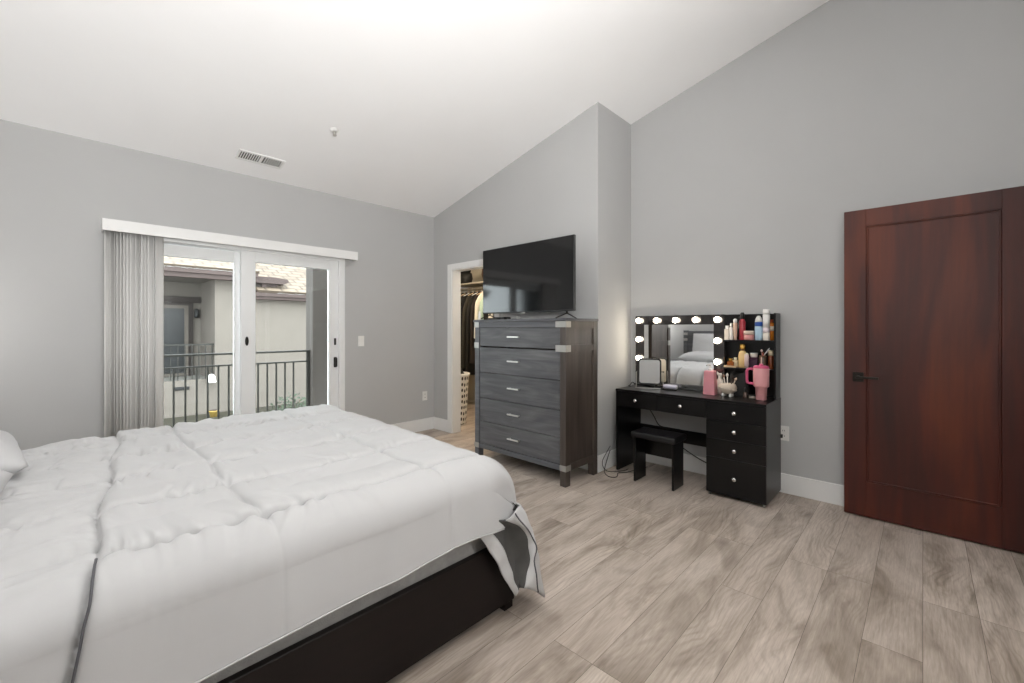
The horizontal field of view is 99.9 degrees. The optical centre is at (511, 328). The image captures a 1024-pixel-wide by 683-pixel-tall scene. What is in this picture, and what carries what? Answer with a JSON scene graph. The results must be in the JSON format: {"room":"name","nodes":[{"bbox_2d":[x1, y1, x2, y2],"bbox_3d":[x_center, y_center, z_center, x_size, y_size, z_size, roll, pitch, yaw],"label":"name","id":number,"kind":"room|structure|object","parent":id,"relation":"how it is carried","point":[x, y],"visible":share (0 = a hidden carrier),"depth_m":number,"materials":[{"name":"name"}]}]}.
{"room":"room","nodes":[
{"label":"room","id":0,"kind":"room"},
{"bbox_2d":[0,119,433,449],"bbox_3d":[-2.563,-0.071,4.085,0.150,2.742,4.571,0,0,44],"label":"wall","id":1,"kind":"structure","parent":0,"point":[57,189],"depth_m":3.39,"materials":[{"name":"paint"}]},
{"bbox_2d":[101,218,357,437],"bbox_3d":[-2.432,0.213,4.020,0.130,2.094,2.029,0,0,44],"label":"vertical blind","id":2,"kind":"object","parent":1,"relation":"attached to","point":[133,251],"visible":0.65,"depth_m":3.43,"materials":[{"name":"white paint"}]},
{"bbox_2d":[164,237,344,414],"bbox_3d":[-2.486,0.255,4.138,0.190,2.090,1.754,0,0,44],"label":"door","id":3,"kind":"structure","parent":1,"relation":"in","point":[244,260],"depth_m":4.09,"materials":[{"name":"white plastic"}]},
{"bbox_2d":[358,336,363,345],"bbox_3d":[-1.705,0.143,4.868,0.010,0.116,0.072,0,0,44],"label":"light switch","id":4,"kind":"object","parent":1,"relation":"attached to","point":[360,338],"visible":1,"depth_m":4.86,"materials":[{"name":"white plastic"}]},
{"bbox_2d":[391,417,433,432],"bbox_3d":[-1.427,1.224,5.157,0.014,0.152,1.183,0,0,44],"label":"baseboard","id":5,"kind":"structure","parent":1,"relation":"attached to","point":[424,424],"depth_m":5.41,"materials":[{"name":"white paint"}]},
{"bbox_2d":[422,391,426,400],"bbox_3d":[-1.111,0.860,5.491,0.010,0.116,0.072,0,0,44],"label":"wall outlet","id":6,"kind":"object","parent":1,"relation":"attached to","point":[424,393],"visible":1,"depth_m":5.48,"materials":[{"name":"white plastic"}]},
{"bbox_2d":[306,268,326,405],"bbox_3d":[-2.507,0.100,6.368,0.240,4.400,0.951,0,0,44],"label":"wall","id":7,"kind":"structure","parent":0,"point":[316,279],"depth_m":6.01,"materials":[{"name":"beige paint"}]},
{"bbox_2d":[0,0,828,216],"bbox_3d":[-0.445,-2.147,2.503,5.400,1.484,5.206,0,0,44],"label":"ceiling","id":8,"kind":"structure","parent":0,"point":[427,101],"depth_m":3.16,"materials":[{"name":"paint"}]},
{"bbox_2d":[235,149,285,168],"bbox_3d":[-2.250,-1.513,3.857,0.147,0.044,0.370,0,0,44],"label":"ceiling vent","id":9,"kind":"object","parent":8,"relation":"in","point":[242,154],"visible":1,"depth_m":3.85,"materials":[{"name":"white metal"}]},
{"bbox_2d":[330,127,338,136],"bbox_3d":[-1.509,-1.661,3.652,0.070,0.063,0.071,0,0,35],"label":"sprinkler","id":10,"kind":"object","parent":8,"relation":"attached to","point":[333,130],"visible":1,"depth_m":3.64,"materials":[{"name":"white paint"}]},
{"bbox_2d":[434,102,604,454],"bbox_3d":[-0.040,-0.375,5.928,3.996,3.349,1.819,0,0,44],"label":"wall","id":11,"kind":"structure","parent":0,"point":[556,188],"depth_m":4.32,"materials":[{"name":"paint"}]},
{"bbox_2d":[434,417,446,431],"bbox_3d":[-0.911,1.224,5.492,0.298,0.152,0.014,0,0,44],"label":"baseboard","id":12,"kind":"structure","parent":11,"relation":"attached to","point":[439,423],"depth_m":5.48,"materials":[{"name":"white paint"}]},
{"bbox_2d":[461,281,482,292],"bbox_3d":[-0.388,-0.603,7.082,1.640,0.305,0.390,0,0,44],"label":"closet shelf","id":13,"kind":"object","parent":11,"relation":"attached to","point":[473,284],"visible":0.19,"depth_m":7.24,"materials":[{"name":"beige paint"}]},
{"bbox_2d":[461,270,472,283],"bbox_3d":[-0.809,-0.928,7.408,0.270,0.345,0.270,0,0,44],"label":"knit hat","id":14,"kind":"object","parent":13,"relation":"on","point":[466,276],"visible":0.43,"depth_m":7.30,"materials":[{"name":"black fabric"}]},
{"bbox_2d":[461,291,473,368],"bbox_3d":[-0.651,-0.006,7.174,0.089,1.346,0.510,0,0,44],"label":"garment","id":15,"kind":"object","parent":13,"relation":"hanging from","point":[464,312],"visible":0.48,"depth_m":7.02,"materials":[{"name":"black fabric"}]},
{"bbox_2d":[461,292,474,374],"bbox_3d":[-0.729,0.054,7.249,0.086,1.466,0.510,0,0,44],"label":"garment","id":16,"kind":"object","parent":13,"relation":"hanging from","point":[465,296],"visible":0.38,"depth_m":7.13,"materials":[{"name":"fabric"}]},
{"bbox_2d":[465,287,477,373],"bbox_3d":[-0.574,0.034,7.101,0.086,1.426,0.510,0,0,44],"label":"garment","id":17,"kind":"object","parent":13,"relation":"hanging from","point":[469,367],"visible":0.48,"depth_m":6.95,"materials":[{"name":"fabric"}]},
{"bbox_2d":[469,289,481,363],"bbox_3d":[-0.501,-0.056,7.031,0.086,1.246,0.510,0,0,44],"label":"garment","id":18,"kind":"object","parent":13,"relation":"hanging from","point":[472,317],"visible":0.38,"depth_m":6.87,"materials":[{"name":"black fabric"}]},
{"bbox_2d":[474,291,482,338],"bbox_3d":[-0.424,-0.256,6.957,0.089,0.846,0.510,0,0,44],"label":"garment","id":19,"kind":"object","parent":13,"relation":"hanging from","point":[477,303],"visible":0.15,"depth_m":6.81,"materials":[{"name":"beige fabric"}]},
{"bbox_2d":[479,293,483,319],"bbox_3d":[-0.346,-0.246,6.883,0.086,0.866,0.510,0,0,44],"label":"garment","id":20,"kind":"object","parent":13,"relation":"hanging from","point":[481,301],"visible":0.07,"depth_m":6.73,"materials":[{"name":"white fabric"}]},
{"bbox_2d":[447,259,499,432],"bbox_3d":[-0.429,0.252,5.118,0.916,2.096,0.141,0,0,44],"label":"trim","id":21,"kind":"structure","parent":11,"relation":"attached to","point":[454,271],"depth_m":5.36,"materials":[{"name":"white paint"}]},
{"bbox_2d":[579,455,598,472],"bbox_3d":[0.321,1.224,4.316,1.276,0.152,0.014,0,0,44],"label":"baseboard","id":22,"kind":"structure","parent":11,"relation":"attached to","point":[586,465],"depth_m":3.88,"materials":[{"name":"white paint"}]},
{"bbox_2d":[605,107,630,452],"bbox_3d":[1.036,-0.375,4.248,0.120,3.349,0.635,0,0,44],"label":"wall","id":23,"kind":"structure","parent":0,"point":[617,130],"depth_m":4.11,"materials":[{"name":"paint"}]},
{"bbox_2d":[598,449,615,471],"bbox_3d":[0.986,1.224,4.099,0.014,0.152,0.591,0,0,44],"label":"baseboard","id":24,"kind":"structure","parent":23,"relation":"attached to","point":[611,461],"depth_m":3.98,"materials":[{"name":"white paint"}]},
{"bbox_2d":[386,401,1023,682],"bbox_3d":[0.021,1.360,2.883,8.350,0.120,6.400,0,0,44],"label":"floor","id":25,"kind":"structure","parent":0,"point":[644,580],"depth_m":2.09,"materials":[{"name":"beige wood"}]},
{"bbox_2d":[200,538,513,682],"bbox_3d":[-1.484,0.670,1.877,2.044,1.260,2.266,0,0,44],"label":"bed","id":26,"kind":"object","parent":25,"relation":"on","point":[381,634],"visible":0.17,"depth_m":1.55,"materials":[{"name":"brown wood"}]},
{"bbox_2d":[0,404,544,682],"bbox_3d":[-1.365,0.908,1.956,2.174,0.709,2.262,0,0,44],"label":"comforter","id":27,"kind":"object","parent":26,"relation":"on","point":[184,552],"visible":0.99,"depth_m":1.37,"materials":[{"name":"white fabric"}]},
{"bbox_2d":[0,469,13,492],"bbox_3d":[-1.771,0.523,1.186,0.429,0.213,0.720,0,0,-41],"label":"pillow","id":28,"kind":"object","parent":27,"relation":"on","point":[5,476],"visible":1,"depth_m":1.50,"materials":[{"name":"white fabric"}]},
{"bbox_2d":[0,430,27,473],"bbox_3d":[-2.318,0.523,1.743,0.740,0.216,0.429,0,0,38],"label":"pillow","id":29,"kind":"object","parent":27,"relation":"on","point":[12,460],"visible":0.9,"depth_m":1.69,"materials":[{"name":"white fabric"}]},
{"bbox_2d":[506,502,544,596],"bbox_3d":[0.009,1.020,2.003,0.242,0.485,0.228,0,0,44],"label":"drape","id":30,"kind":"object","parent":27,"relation":"hanging from","point":[522,556],"depth_m":1.94,"materials":[{"name":"white fabric"}]},
{"bbox_2d":[461,372,469,425],"bbox_3d":[-0.787,0.953,5.866,0.424,0.695,0.424,0,0,44],"label":"laundry hamper","id":31,"kind":"object","parent":25,"relation":"on","point":[464,377],"visible":0.27,"depth_m":5.76,"materials":[{"name":"white plastic"}]},
{"bbox_2d":[473,318,597,487],"bbox_3d":[0.189,0.608,4.057,1.142,1.385,0.502,0,0,44],"label":"dresser","id":32,"kind":"object","parent":25,"relation":"on","point":[536,379],"visible":1,"depth_m":3.78,"materials":[{"name":"grey wood"}]},
{"bbox_2d":[481,234,575,318],"bbox_3d":[0.121,-0.449,4.115,1.163,0.727,0.303,0,0,44],"label":"television","id":33,"kind":"object","parent":32,"relation":"on","point":[536,276],"visible":0.91,"depth_m":4.04,"materials":[{"name":"black plastic"}]},
{"bbox_2d":[602,447,627,471],"bbox_3d":[0.931,1.193,3.943,0.274,0.210,0.114,0,0,-14],"label":"power cable","id":34,"kind":"object","parent":25,"relation":"on","point":[609,447],"visible":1,"depth_m":3.89,"materials":[{"name":"black rubber"}]},
{"bbox_2d":[604,451,633,477],"bbox_3d":[1.008,1.212,3.946,0.496,0.169,0.202,0,0,-37],"label":"power cable","id":35,"kind":"object","parent":25,"relation":"on","point":[609,451],"visible":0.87,"depth_m":3.86,"materials":[{"name":"black rubber"}]},
{"bbox_2d":[631,427,686,490],"bbox_3d":[1.234,1.087,3.629,0.390,0.425,0.245,0,0,44],"label":"vanity stool","id":36,"kind":"object","parent":25,"relation":"on","point":[652,441],"visible":1,"depth_m":3.63,"materials":[{"name":"black paint"}]},
{"bbox_2d":[616,313,780,507],"bbox_3d":[1.529,0.591,3.659,1.216,1.418,0.471,0,0,44],"label":"table","id":37,"kind":"object","parent":25,"relation":"on","point":[741,440],"visible":0.92,"depth_m":3.54,"materials":[{"name":"black paint"}]},
{"bbox_2d":[628,382,654,386],"bbox_3d":[1.215,0.528,4.043,0.243,0.039,0.094,0,0,23],"label":"iron","id":38,"kind":"object","parent":37,"relation":"on","point":[646,385],"visible":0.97,"depth_m":4.03,"materials":[{"name":"black plastic"}]},
{"bbox_2d":[635,358,663,388],"bbox_3d":[1.255,0.413,3.937,0.256,0.271,0.092,0,0,23],"label":"mirror","id":39,"kind":"object","parent":37,"relation":"on","point":[649,369],"visible":0.97,"depth_m":3.96,"materials":[{"name":"black mirror"}]},
{"bbox_2d":[650,410,680,429],"bbox_3d":[1.400,0.820,4.060,0.382,0.218,0.012,0,0,44],"label":"power cable","id":40,"kind":"object","parent":37,"relation":"attached to","point":[650,410],"visible":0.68,"depth_m":4.04,"materials":[{"name":"black rubber"}]},
{"bbox_2d":[658,384,677,388],"bbox_3d":[1.407,0.526,3.896,0.186,0.039,0.040,0,0,44],"label":"wand","id":41,"kind":"object","parent":37,"relation":"on","point":[667,386],"visible":0.96,"depth_m":3.87,"materials":[{"name":"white plastic"}]},
{"bbox_2d":[644,324,713,385],"bbox_3d":[1.493,0.233,3.894,0.635,0.534,0.004,0,0,44],"label":"mirror glass","id":42,"kind":"object","parent":37,"relation":"on","point":[684,351],"depth_m":3.86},
{"bbox_2d":[703,364,716,394],"bbox_3d":[1.651,0.423,3.587,0.094,0.248,0.094,0,0,40],"label":"lotion bottle","id":43,"kind":"object","parent":37,"relation":"on","point":[710,377],"visible":1,"depth_m":3.56,"materials":[{"name":"pink plastic"}]},
{"bbox_2d":[714,359,720,364],"bbox_3d":[1.728,0.282,3.627,0.049,0.049,0.051,0,0,44],"label":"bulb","id":44,"kind":"object","parent":37,"relation":"attached to","point":[716,361],"depth_m":3.62,"materials":[{"name":"white glass"}]},
{"bbox_2d":[714,338,720,343],"bbox_3d":[1.728,0.104,3.627,0.049,0.049,0.051,0,0,44],"label":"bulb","id":45,"kind":"object","parent":37,"relation":"attached to","point":[716,340],"depth_m":3.62,"materials":[{"name":"white glass"}]},
{"bbox_2d":[717,373,722,393],"bbox_3d":[1.737,0.461,3.595,0.049,0.172,0.050,0,0,44],"label":"bottle","id":46,"kind":"object","parent":37,"relation":"on","point":[720,374],"visible":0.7,"depth_m":3.58,"materials":[{"name":"white plastic"}]},
{"bbox_2d":[724,326,728,339],"bbox_3d":[1.798,0.036,3.595,0.036,0.118,0.036,0,0,44],"label":"perfume bottle","id":47,"kind":"object","parent":37,"relation":"on","point":[726,330],"visible":1,"depth_m":3.58,"materials":[{"name":"white plastic"}]},
{"bbox_2d":[718,383,736,396],"bbox_3d":[1.732,0.495,3.459,0.138,0.104,0.140,0,0,44],"label":"brush holder","id":48,"kind":"object","parent":37,"relation":"on","point":[729,388],"visible":0.99,"depth_m":3.42,"materials":[{"name":"white ceramic"}]},
{"bbox_2d":[729,323,732,339],"bbox_3d":[1.818,0.025,3.570,0.029,0.140,0.029,0,0,44],"label":"perfume bottle","id":49,"kind":"object","parent":37,"relation":"on","point":[731,327],"visible":1,"depth_m":3.56,"materials":[{"name":"white plastic"}]},
{"bbox_2d":[733,319,736,339],"bbox_3d":[1.843,0.007,3.553,0.032,0.176,0.033,0,0,44],"label":"tube","id":50,"kind":"object","parent":37,"relation":"on","point":[734,320],"visible":1,"depth_m":3.54,"materials":[{"name":"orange plastic"}]},
{"bbox_2d":[729,369,750,396],"bbox_3d":[1.859,0.440,3.514,0.162,0.215,0.089,0,0,44],"label":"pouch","id":51,"kind":"object","parent":37,"relation":"on","point":[741,383],"visible":0.64,"depth_m":3.48,"materials":[{"name":"black fabric"}]},
{"bbox_2d":[739,312,744,339],"bbox_3d":[1.888,-0.018,3.527,0.044,0.226,0.045,0,0,44],"label":"bottle","id":52,"kind":"object","parent":37,"relation":"on","point":[742,321],"visible":0.94,"depth_m":3.51,"materials":[{"name":"red plastic"}]},
{"bbox_2d":[738,344,745,367],"bbox_3d":[1.887,0.225,3.521,0.065,0.192,0.066,0,0,44],"label":"bottle","id":53,"kind":"object","parent":37,"relation":"on","point":[742,352],"visible":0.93,"depth_m":3.50,"materials":[{"name":"yellow plastic"}]},
{"bbox_2d":[743,388,746,397],"bbox_3d":[1.846,0.508,3.408,0.030,0.078,0.030,0,0,44],"label":"nail polish","id":54,"kind":"object","parent":37,"relation":"on","point":[744,392],"visible":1,"depth_m":3.40,"materials":[{"name":"black glass"}]},
{"bbox_2d":[744,353,748,367],"bbox_3d":[1.891,0.260,3.469,0.034,0.122,0.034,0,0,44],"label":"tube","id":55,"kind":"object","parent":37,"relation":"on","point":[746,356],"visible":0.94,"depth_m":3.46,"materials":[{"name":"pink plastic"}]},
{"bbox_2d":[722,367,773,371],"bbox_3d":[1.929,0.328,3.495,0.374,0.012,0.128,0,0,44],"label":"shelf","id":56,"kind":"object","parent":37,"relation":"attached to","point":[723,368],"depth_m":3.55,"materials":[{"name":"black paint"}]},
{"bbox_2d":[722,340,773,341],"bbox_3d":[1.929,0.102,3.495,0.374,0.012,0.128,0,0,44],"label":"shelf","id":57,"kind":"object","parent":37,"relation":"attached to","point":[722,340],"depth_m":3.45,"materials":[{"name":"black paint"}]},
{"bbox_2d":[744,331,753,339],"bbox_3d":[1.919,0.057,3.484,0.077,0.076,0.078,0,0,44],"label":"jar","id":58,"kind":"object","parent":37,"relation":"on","point":[750,334],"visible":0.87,"depth_m":3.45,"materials":[{"name":"pink plastic"}]},
{"bbox_2d":[728,314,773,396],"bbox_3d":[1.982,0.215,3.540,0.388,0.666,0.010,0,0,44],"label":"shelf","id":59,"kind":"object","parent":37,"relation":"attached to","point":[734,349],"depth_m":3.54,"materials":[{"name":"black paint"}]},
{"bbox_2d":[748,394,755,398],"bbox_3d":[1.893,0.533,3.385,0.061,0.027,0.062,0,0,44],"label":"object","id":60,"kind":"object","parent":37,"relation":"on","point":[753,396],"visible":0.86,"depth_m":3.36,"materials":[{"name":"black plastic"}]},
{"bbox_2d":[749,357,758,367],"bbox_3d":[1.955,0.278,3.482,0.076,0.086,0.076,0,0,44],"label":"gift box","id":61,"kind":"object","parent":37,"relation":"on","point":[752,361],"visible":0.63,"depth_m":3.46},
{"bbox_2d":[750,353,757,357],"bbox_3d":[1.953,0.216,3.472,0.056,0.036,0.057,0,0,44],"label":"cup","id":62,"kind":"object","parent":61,"relation":"on","point":[754,355],"visible":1,"depth_m":3.45,"materials":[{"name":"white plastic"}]},
{"bbox_2d":[745,357,768,400],"bbox_3d":[1.891,0.382,3.310,0.154,0.330,0.109,0,0,44],"label":"tumbler","id":63,"kind":"object","parent":37,"relation":"on","point":[760,382],"visible":1,"depth_m":3.26,"materials":[{"name":"pink plastic"}]},
{"bbox_2d":[755,316,762,339],"bbox_3d":[1.972,-0.003,3.440,0.055,0.196,0.056,0,0,44],"label":"spray can","id":64,"kind":"object","parent":37,"relation":"on","point":[758,321],"visible":0.97,"depth_m":3.42,"materials":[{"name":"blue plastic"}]},
{"bbox_2d":[759,356,766,365],"bbox_3d":[1.984,0.269,3.404,0.052,0.105,0.053,0,0,44],"label":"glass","id":65,"kind":"object","parent":37,"relation":"on","point":[764,358],"visible":0.65,"depth_m":3.38,"materials":[{"name":"clear glass"}]},
{"bbox_2d":[763,309,769,340],"bbox_3d":[2.007,-0.028,3.396,0.050,0.246,0.050,0,0,44],"label":"tube","id":66,"kind":"object","parent":37,"relation":"on","point":[766,312],"visible":1,"depth_m":3.38,"materials":[{"name":"white plastic"}]},
{"bbox_2d":[768,350,773,368],"bbox_3d":[2.052,0.247,3.412,0.039,0.148,0.040,0,0,44],"label":"bottle","id":67,"kind":"object","parent":37,"relation":"on","point":[770,352],"visible":0.94,"depth_m":3.40,"materials":[{"name":"brown plastic"}]},
{"bbox_2d":[770,320,773,339],"bbox_3d":[2.062,0.013,3.417,0.044,0.165,0.045,0,0,44],"label":"bottle","id":68,"kind":"object","parent":37,"relation":"on","point":[771,321],"visible":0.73,"depth_m":3.40,"materials":[{"name":"orange plastic"}]},
{"bbox_2d":[774,313,779,399],"bbox_3d":[2.068,0.215,3.358,0.014,0.666,0.134,0,0,44],"label":"panel","id":69,"kind":"object","parent":37,"relation":"attached to","point":[776,315],"depth_m":3.32,"materials":[{"name":"black paint"}]},
{"bbox_3d":[1.822,0.314,3.572,0.096,0.014,0.080,0,0,44],"label":"tray","id":70,"kind":"object","parent":37,"relation":"on","visible":0},
{"bbox_2d":[727,358,733,365],"bbox_3d":[1.814,0.281,3.566,0.046,0.068,0.046,0,0,44],"label":"amber perfume","id":71,"kind":"object","parent":70,"relation":"in","point":[730,362],"visible":0.93,"depth_m":3.55,"materials":[{"name":"orange glass"}]},
{"bbox_2d":[732,357,737,365],"bbox_3d":[1.852,0.278,3.565,0.042,0.074,0.042,0,0,44],"label":"pale perfume","id":72,"kind":"object","parent":70,"relation":"on","point":[735,360],"visible":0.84,"depth_m":3.55,"materials":[{"name":"beige glass"}]},
{"bbox_2d":[631,0,1023,484],"bbox_3d":[2.250,-0.715,3.425,2.774,4.029,0.150,0,0,44],"label":"wall","id":73,"kind":"structure","parent":0,"point":[744,181],"depth_m":3.29,"materials":[{"name":"paint"}]},
{"bbox_2d":[646,453,843,505],"bbox_3d":[2.139,1.224,3.417,2.624,0.152,0.014,0,0,44],"label":"baseboard","id":74,"kind":"structure","parent":73,"relation":"attached to","point":[818,490],"depth_m":3.33,"materials":[{"name":"white paint"}]},
{"bbox_2d":[781,426,788,440],"bbox_3d":[2.152,0.830,3.409,0.072,0.116,0.010,0,0,44],"label":"wall outlet","id":75,"kind":"object","parent":73,"relation":"attached to","point":[784,429],"visible":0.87,"depth_m":3.40,"materials":[{"name":"white plastic"}]},
{"bbox_3d":[-3.593,1.500,4.259,1.580,0.200,3.600,0,0,44],"label":"floor","id":76,"kind":"structure","parent":0,"visible":0},
{"bbox_2d":[164,350,309,426],"bbox_3d":[-4.071,0.850,4.714,0.044,1.100,3.598,0,0,44],"label":"balcony railing","id":77,"kind":"object","parent":76,"relation":"on","point":[307,360],"visible":0.37,"depth_m":5.31,"materials":[{"name":"metal"}]},
{"bbox_3d":[1.402,-0.696,0.636,0.150,3.992,5.056,0,0,44],"label":"wall","id":78,"kind":"structure","parent":0,"visible":0},
{"bbox_2d":[844,186,1023,553],"bbox_3d":[2.662,0.236,2.740,0.869,2.107,0.142,0,0,44],"label":"door","id":79,"kind":"structure","parent":78,"relation":"in","point":[934,288],"depth_m":2.72,"materials":[{"name":"brown wood"}]},
{"label":"outside","id":80,"kind":"structure","parent":0,"visible":0},
{"bbox_2d":[164,402,304,427],"bbox_3d":[-14.020,2.360,18.912,33.600,0.280,32.000,0,0,44],"label":"ground","id":81,"kind":"structure","parent":80,"point":[167,421],"depth_m":10.72,"materials":[{"name":"grey concrete"}]},
{"bbox_2d":[209,409,219,416],"bbox_3d":[-7.495,2.138,10.831,0.236,0.164,0.240,0,0,44],"label":"flower pot","id":82,"kind":"object","parent":81,"relation":"on","point":[213,413],"visible":0.86,"depth_m":10.76,"materials":[{"name":"yellow ceramic"}]},
{"bbox_2d":[164,256,305,418],"bbox_3d":[-9.436,-0.569,12.947,5.469,5.577,18.300,0,0,44],"label":"house","id":83,"kind":"structure","parent":81,"relation":"on","point":[198,303],"depth_m":12.07,"materials":[{"name":"beige paint"}]},
{"bbox_2d":[175,386,188,390],"bbox_3d":[-8.307,1.510,10.819,0.039,0.080,0.320,0,0,44],"label":"wall vent","id":84,"kind":"object","parent":83,"relation":"attached to","point":[177,388],"depth_m":10.81,"materials":[{"name":"grey metal"}]},
{"bbox_2d":[209,370,215,382],"bbox_3d":[-7.814,1.246,11.191,0.210,0.308,0.207,0,0,-6],"label":"lantern","id":85,"kind":"object","parent":83,"relation":"hanging from","point":[212,378],"visible":0.96,"depth_m":11.14,"materials":[{"name":"plastic"}]},
{"bbox_2d":[269,392,305,410],"bbox_3d":[-3.654,1.630,7.120,0.942,1.184,0.916,0,0,44],"label":"leafy shrub","id":86,"kind":"object","parent":81,"relation":"on","point":[279,398],"visible":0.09,"depth_m":7.08,"materials":[{"name":"green plant"}]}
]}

